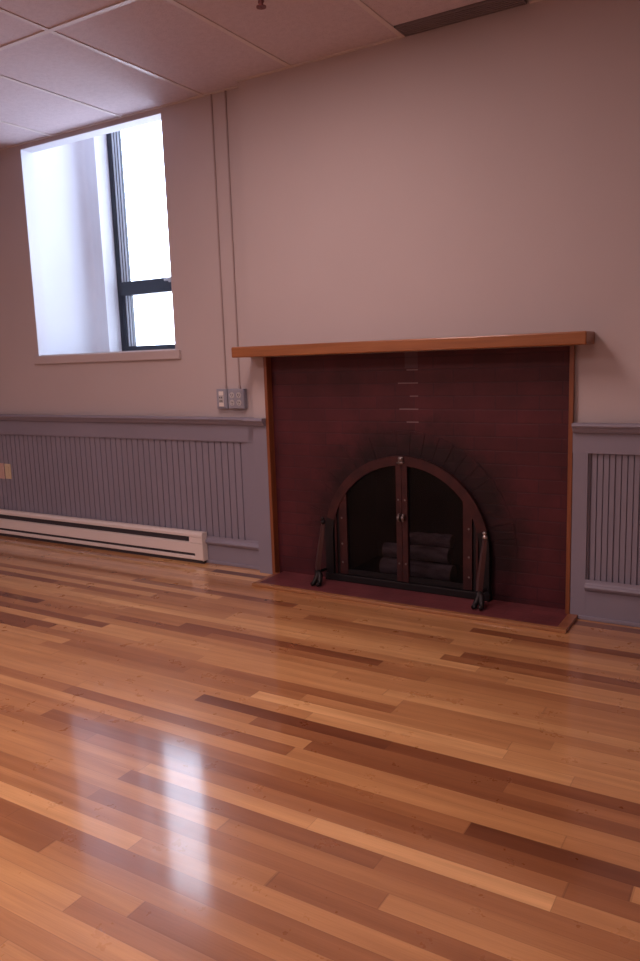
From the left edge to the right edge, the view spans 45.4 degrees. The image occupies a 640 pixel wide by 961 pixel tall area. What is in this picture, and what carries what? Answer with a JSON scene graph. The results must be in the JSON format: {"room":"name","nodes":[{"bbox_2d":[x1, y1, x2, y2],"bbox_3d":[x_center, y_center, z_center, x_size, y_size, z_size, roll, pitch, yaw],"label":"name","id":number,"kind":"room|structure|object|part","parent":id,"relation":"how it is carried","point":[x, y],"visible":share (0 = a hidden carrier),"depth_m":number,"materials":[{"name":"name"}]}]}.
{"room":"empty living room","nodes":[
{"label":"empty living room","id":0,"kind":"room"},
{"bbox_2d":[0,87,253,416],"bbox_3d":[-1.507,-1.368,5.397,3.443,3.500,0.938,4,10,31],"label":"wall","id":1,"kind":"structure","parent":0,"point":[187,385],"depth_m":4.46,"materials":[{"name":"paint"}]},
{"bbox_2d":[0,463,4,478],"bbox_3d":[-2.310,-0.070,5.548,0.068,0.113,0.009,4,10,31],"label":"wall plate","id":2,"kind":"object","parent":1,"relation":"attached to","point":[2,471],"visible":1,"depth_m":5.54,"materials":[{"name":"beige plastic"}]},
{"bbox_2d":[4,464,11,478],"bbox_3d":[-2.245,-0.066,5.509,0.064,0.109,0.009,4,10,31],"label":"wall plate","id":3,"kind":"object","parent":1,"relation":"attached to","point":[8,474],"visible":1,"depth_m":5.50,"materials":[{"name":"beige plastic"}]},
{"bbox_2d":[20,113,175,355],"bbox_3d":[-1.253,-1.877,5.050,1.313,2.044,0.768,4,10,31],"label":"window recess","id":4,"kind":"object","parent":1,"relation":"attached to","point":[66,181],"depth_m":5.43,"materials":[{"name":"white paint"}]},
{"bbox_2d":[0,509,207,563],"bbox_3d":[-1.791,0.338,5.263,2.576,0.192,0.048,4,10,31],"label":"baseboard heater","id":5,"kind":"object","parent":1,"relation":"attached to","point":[146,540],"visible":1,"depth_m":5.00,"materials":[{"name":"white metal"}]},
{"bbox_2d":[0,514,188,540],"bbox_3d":[-1.832,0.290,5.272,2.452,0.027,0.006,4,10,31],"label":"grille","id":6,"kind":"object","parent":5,"relation":"attached to","point":[148,534],"depth_m":5.05,"materials":[{"name":"beige metal"}]},
{"bbox_2d":[0,528,194,555],"bbox_3d":[-1.813,0.382,5.274,2.492,0.016,0.008,4,10,31],"label":"grille","id":7,"kind":"object","parent":5,"relation":"attached to","point":[26,532],"depth_m":5.04,"materials":[{"name":"beige metal"}]},
{"bbox_2d":[34,350,180,363],"bbox_3d":[-1.379,-0.779,4.856,1.293,0.054,0.020,4,10,31],"label":"window sill","id":8,"kind":"structure","parent":1,"relation":"attached to","point":[165,354],"depth_m":4.81,"materials":[{"name":"paint"}]},
{"bbox_2d":[0,414,259,569],"bbox_3d":[-1.722,-0.002,5.180,3.243,0.884,0.066,4,10,31],"label":"wainscoting","id":9,"kind":"structure","parent":1,"relation":"attached to","point":[196,473],"depth_m":4.82,"materials":[{"name":"grey wood"}]},
{"bbox_3d":[-1.743,-0.414,5.104,3.243,0.044,0.040,4,10,31],"label":"cap rail","id":10,"kind":"part","parent":9,"relation":"part of","materials":[{"name":"grey wood"}]},
{"bbox_3d":[-1.714,0.296,5.224,3.243,0.054,0.022,4,10,31],"label":"ledge moulding","id":11,"kind":"part","parent":9,"relation":"part of","materials":[{"name":"grey wood"}]},
{"bbox_3d":[-1.710,0.425,5.251,3.237,0.018,0.010,4,10,31],"label":"shoe moulding","id":12,"kind":"part","parent":9,"relation":"part of","materials":[{"name":"grey wood"}]},
{"bbox_3d":[-1.700,0.374,5.255,3.243,0.118,0.025,4,10,31],"label":"baseboard","id":13,"kind":"part","parent":9,"relation":"part of","materials":[{"name":"grey wood"}]},
{"bbox_2d":[106,120,174,350],"bbox_3d":[-1.012,-1.928,5.300,1.156,2.037,0.082,4,10,31],"label":"window","id":14,"kind":"structure","parent":1,"relation":"in","point":[135,154],"depth_m":5.54,"materials":[{"name":"glass"}]},
{"bbox_3d":[-1.002,-2.159,5.293,1.076,1.460,0.005,4,10,31],"label":"glass pane","id":15,"kind":"part","parent":14,"relation":"part of","materials":[{"name":"glass"}]},
{"bbox_3d":[-0.968,-1.160,5.451,1.020,0.367,0.005,4,10,31],"label":"glass pane","id":16,"kind":"part","parent":14,"relation":"part of","materials":[{"name":"glass"}]},
{"bbox_2d":[210,94,226,388],"bbox_3d":[-0.564,-1.308,4.268,0.012,1.585,0.009,4,10,31],"label":"cable raceway","id":17,"kind":"object","parent":1,"relation":"attached to","point":[210,94],"visible":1,"depth_m":4.26,"materials":[{"name":"beige plastic"}]},
{"bbox_2d":[216,389,228,408],"bbox_3d":[-0.557,-0.469,4.396,0.075,0.112,0.038,4,10,31],"label":"electrical outlet","id":18,"kind":"object","parent":1,"relation":"attached to","point":[222,394],"visible":1,"depth_m":4.38,"materials":[{"name":"grey metal"}]},
{"bbox_2d":[219,391,223,405],"bbox_3d":[-0.565,-0.467,4.383,0.033,0.086,0.003,4,10,31],"label":"receptacle","id":19,"kind":"object","parent":18,"relation":"attached to","point":[221,393],"depth_m":4.38,"materials":[{"name":"white plastic"}]},
{"bbox_3d":[-0.564,-0.467,4.386,0.063,0.100,0.003,4,10,31],"label":"plate","id":20,"kind":"part","parent":18,"relation":"part of","materials":[{"name":"grey metal"}]},
{"bbox_2d":[224,90,240,388],"bbox_3d":[-0.482,-1.303,4.218,0.012,1.585,0.009,4,10,31],"label":"cable raceway","id":21,"kind":"object","parent":1,"relation":"attached to","point":[239,385],"visible":1,"depth_m":4.21,"materials":[{"name":"beige plastic"}]},
{"bbox_2d":[228,389,247,408],"bbox_3d":[-0.469,-0.463,4.340,0.112,0.112,0.042,4,10,31],"label":"electrical outlet","id":22,"kind":"object","parent":1,"relation":"attached to","point":[237,398],"visible":1,"depth_m":4.32,"materials":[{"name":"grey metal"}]},
{"bbox_3d":[-0.476,-0.461,4.328,0.102,0.102,0.003,4,10,31],"label":"plate","id":23,"kind":"part","parent":22,"relation":"part of","materials":[{"name":"grey metal"}]},
{"bbox_2d":[0,0,541,149],"bbox_3d":[-1.724,-1.828,1.443,7.200,0.401,5.812,4,10,31],"label":"ceiling","id":24,"kind":"structure","parent":0,"point":[66,66],"depth_m":3.52,"materials":[{"name":"tile"}]},
{"bbox_2d":[256,0,265,9],"bbox_3d":[-0.233,-1.896,3.027,0.068,0.060,0.068,4,10,31],"label":"sprinkler head","id":25,"kind":"object","parent":24,"relation":"attached to","point":[260,6],"visible":1,"depth_m":3.02},
{"bbox_2d":[394,0,526,36],"bbox_3d":[0.595,-2.004,3.287,0.556,0.022,0.118,4,10,31],"label":"ceiling vent","id":26,"kind":"object","parent":24,"relation":"in","point":[485,7],"visible":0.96,"depth_m":3.29,"materials":[{"name":"grey metal"}]},
{"bbox_2d":[0,535,639,960],"bbox_3d":[-1.373,0.948,2.309,7.300,0.120,6.900,4,10,31],"label":"floor","id":27,"kind":"structure","parent":0,"point":[199,762],"depth_m":2.22,"materials":[{"name":"brown wood"}]},
{"bbox_2d":[252,345,577,633],"bbox_3d":[0.524,-0.051,3.954,1.679,1.214,0.826,4,10,31],"label":"fireplace","id":28,"kind":"object","parent":27,"relation":"on","point":[499,420],"visible":0.85,"depth_m":3.75,"materials":[{"name":"red brick"}]},
{"bbox_3d":[-0.255,-0.074,4.268,0.019,1.214,0.096,4,10,31],"label":"trim","id":29,"kind":"part","parent":28,"relation":"part of","materials":[{"name":"orange wood"}]},
{"bbox_2d":[310,517,326,586],"bbox_3d":[0.008,0.366,4.042,0.074,0.364,0.137,4,10,31],"label":"andiron","id":30,"kind":"object","parent":28,"relation":"on","point":[318,576],"visible":1,"depth_m":4.03,"materials":[{"name":"brown metal"}]},
{"bbox_3d":[-0.001,0.358,4.030,0.070,0.283,0.034,4,10,31],"label":"post","id":31,"kind":"part","parent":30,"relation":"part of","materials":[{"name":"brown metal"}]},
{"bbox_2d":[325,455,491,601],"bbox_3d":[0.415,0.218,3.869,0.918,0.688,0.059,4,10,31],"label":"doors","id":32,"kind":"structure","parent":28,"relation":"in","point":[337,521],"depth_m":3.86,"materials":[{"name":"brown metal"}]},
{"bbox_3d":[0.064,0.364,4.126,0.060,0.343,0.032,4,10,31],"label":"frame leg","id":33,"kind":"part","parent":32,"relation":"part of","materials":[{"name":"black metal"}]},
{"bbox_3d":[0.096,0.316,4.103,0.035,0.368,0.012,4,10,31],"label":"panel","id":34,"kind":"part","parent":32,"relation":"part of","materials":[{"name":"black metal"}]},
{"bbox_3d":[0.263,0.210,3.972,0.366,0.599,0.024,4,10,31],"label":"door","id":35,"kind":"part","parent":32,"relation":"part of","materials":[{"name":"brown metal"}]},
{"bbox_3d":[0.281,0.492,4.016,0.291,0.026,0.016,4,10,31],"label":"rail","id":36,"kind":"part","parent":32,"relation":"part of","materials":[{"name":"black metal"}]},
{"bbox_3d":[0.417,0.053,3.855,0.883,0.356,0.032,4,10,31],"label":"arch frame","id":37,"kind":"part","parent":32,"relation":"part of","materials":[{"name":"brown metal"}]},
{"bbox_3d":[0.431,0.538,3.929,0.918,0.038,0.038,4,10,31],"label":"rail","id":38,"kind":"part","parent":32,"relation":"part of","materials":[{"name":"black metal"}]},
{"bbox_3d":[0.583,0.511,3.835,0.291,0.026,0.016,4,10,31],"label":"rail","id":39,"kind":"part","parent":32,"relation":"part of","materials":[{"name":"black metal"}]},
{"bbox_3d":[0.578,0.229,3.783,0.366,0.599,0.024,4,10,31],"label":"door","id":40,"kind":"part","parent":32,"relation":"part of","materials":[{"name":"brown metal"}]},
{"bbox_3d":[0.761,0.357,3.703,0.035,0.368,0.012,4,10,31],"label":"panel","id":41,"kind":"part","parent":32,"relation":"part of","materials":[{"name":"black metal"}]},
{"bbox_3d":[0.791,0.409,3.688,0.060,0.343,0.032,4,10,31],"label":"frame leg","id":42,"kind":"part","parent":32,"relation":"part of","materials":[{"name":"black metal"}]},
{"bbox_2d":[231,331,594,357],"bbox_3d":[0.350,-0.642,3.659,1.820,0.056,0.165,4,10,31],"label":"mantel shelf","id":43,"kind":"object","parent":28,"relation":"on","point":[573,337],"visible":1,"depth_m":3.49,"materials":[{"name":"orange wood"}]},
{"bbox_2d":[379,557,456,581],"bbox_3d":[0.520,0.476,4.083,0.406,0.102,0.103,4,10,31],"label":"log","id":44,"kind":"object","parent":28,"relation":"in","point":[422,569],"visible":0.72,"depth_m":4.02,"materials":[{"name":"brown wood"}]},
{"bbox_2d":[382,542,452,563],"bbox_3d":[0.515,0.383,4.076,0.376,0.085,0.086,4,10,31],"label":"log","id":45,"kind":"object","parent":44,"relation":"on","point":[417,552],"visible":0.83,"depth_m":4.02,"materials":[{"name":"brown wood"}]},
{"bbox_2d":[410,532,454,547],"bbox_3d":[0.576,0.310,4.033,0.256,0.075,0.074,4,10,31],"label":"log","id":46,"kind":"object","parent":45,"relation":"on","point":[416,538],"visible":0.83,"depth_m":4.00,"materials":[{"name":"brown wood"}]},
{"bbox_2d":[471,531,487,609],"bbox_3d":[0.760,0.412,3.589,0.062,0.364,0.137,4,10,31],"label":"andiron","id":47,"kind":"object","parent":28,"relation":"on","point":[479,599],"visible":1,"depth_m":3.57,"materials":[{"name":"brown metal"}]},
{"bbox_3d":[0.753,0.405,3.577,0.037,0.282,0.041,-4,9,-13],"label":"post","id":48,"kind":"part","parent":47,"relation":"part of","materials":[{"name":"brown metal"}]},
{"bbox_3d":[1.130,0.012,3.429,0.019,1.214,0.104,4,10,31],"label":"trim","id":49,"kind":"part","parent":28,"relation":"part of","materials":[{"name":"orange wood"}]},
{"bbox_2d":[238,0,639,422],"bbox_3d":[1.370,-1.051,3.415,3.757,3.300,0.600,4,10,31],"label":"wall","id":50,"kind":"structure","parent":0,"point":[479,176],"depth_m":3.46,"materials":[{"name":"paint"}]},
{"bbox_2d":[243,418,272,573],"bbox_3d":[-0.345,0.093,4.284,0.127,0.884,0.052,4,10,31],"label":"trim","id":51,"kind":"structure","parent":50,"relation":"attached to","point":[259,424],"depth_m":4.28,"materials":[{"name":"grey wood"}]},
{"bbox_3d":[-0.362,-0.320,4.214,0.126,0.044,0.040,4,10,31],"label":"cap rail","id":52,"kind":"part","parent":51,"relation":"part of","materials":[{"name":"grey wood"}]},
{"bbox_2d":[570,422,639,627],"bbox_3d":[1.937,0.235,2.902,1.925,0.884,0.068,4,10,31],"label":"wainscoting","id":53,"kind":"structure","parent":50,"relation":"attached to","point":[605,534],"depth_m":3.34,"materials":[{"name":"grey wood"}]},
{"bbox_3d":[1.917,-0.178,2.825,1.922,0.044,0.040,4,10,31],"label":"cap rail","id":54,"kind":"part","parent":53,"relation":"part of","materials":[{"name":"grey wood"}]},
{"bbox_3d":[1.968,0.663,2.960,1.886,0.018,0.011,4,10,31],"label":"shoe moulding","id":55,"kind":"part","parent":53,"relation":"part of","materials":[{"name":"grey wood"}]},
{"bbox_3d":[1.972,0.516,2.925,1.859,0.052,0.022,4,10,31],"label":"ledge moulding","id":56,"kind":"part","parent":53,"relation":"part of","materials":[{"name":"grey wood"}]},
{"bbox_3d":[1.987,0.601,2.959,1.859,0.140,0.026,4,10,31],"label":"baseboard","id":57,"kind":"part","parent":53,"relation":"part of","materials":[{"name":"grey wood"}]}
]}

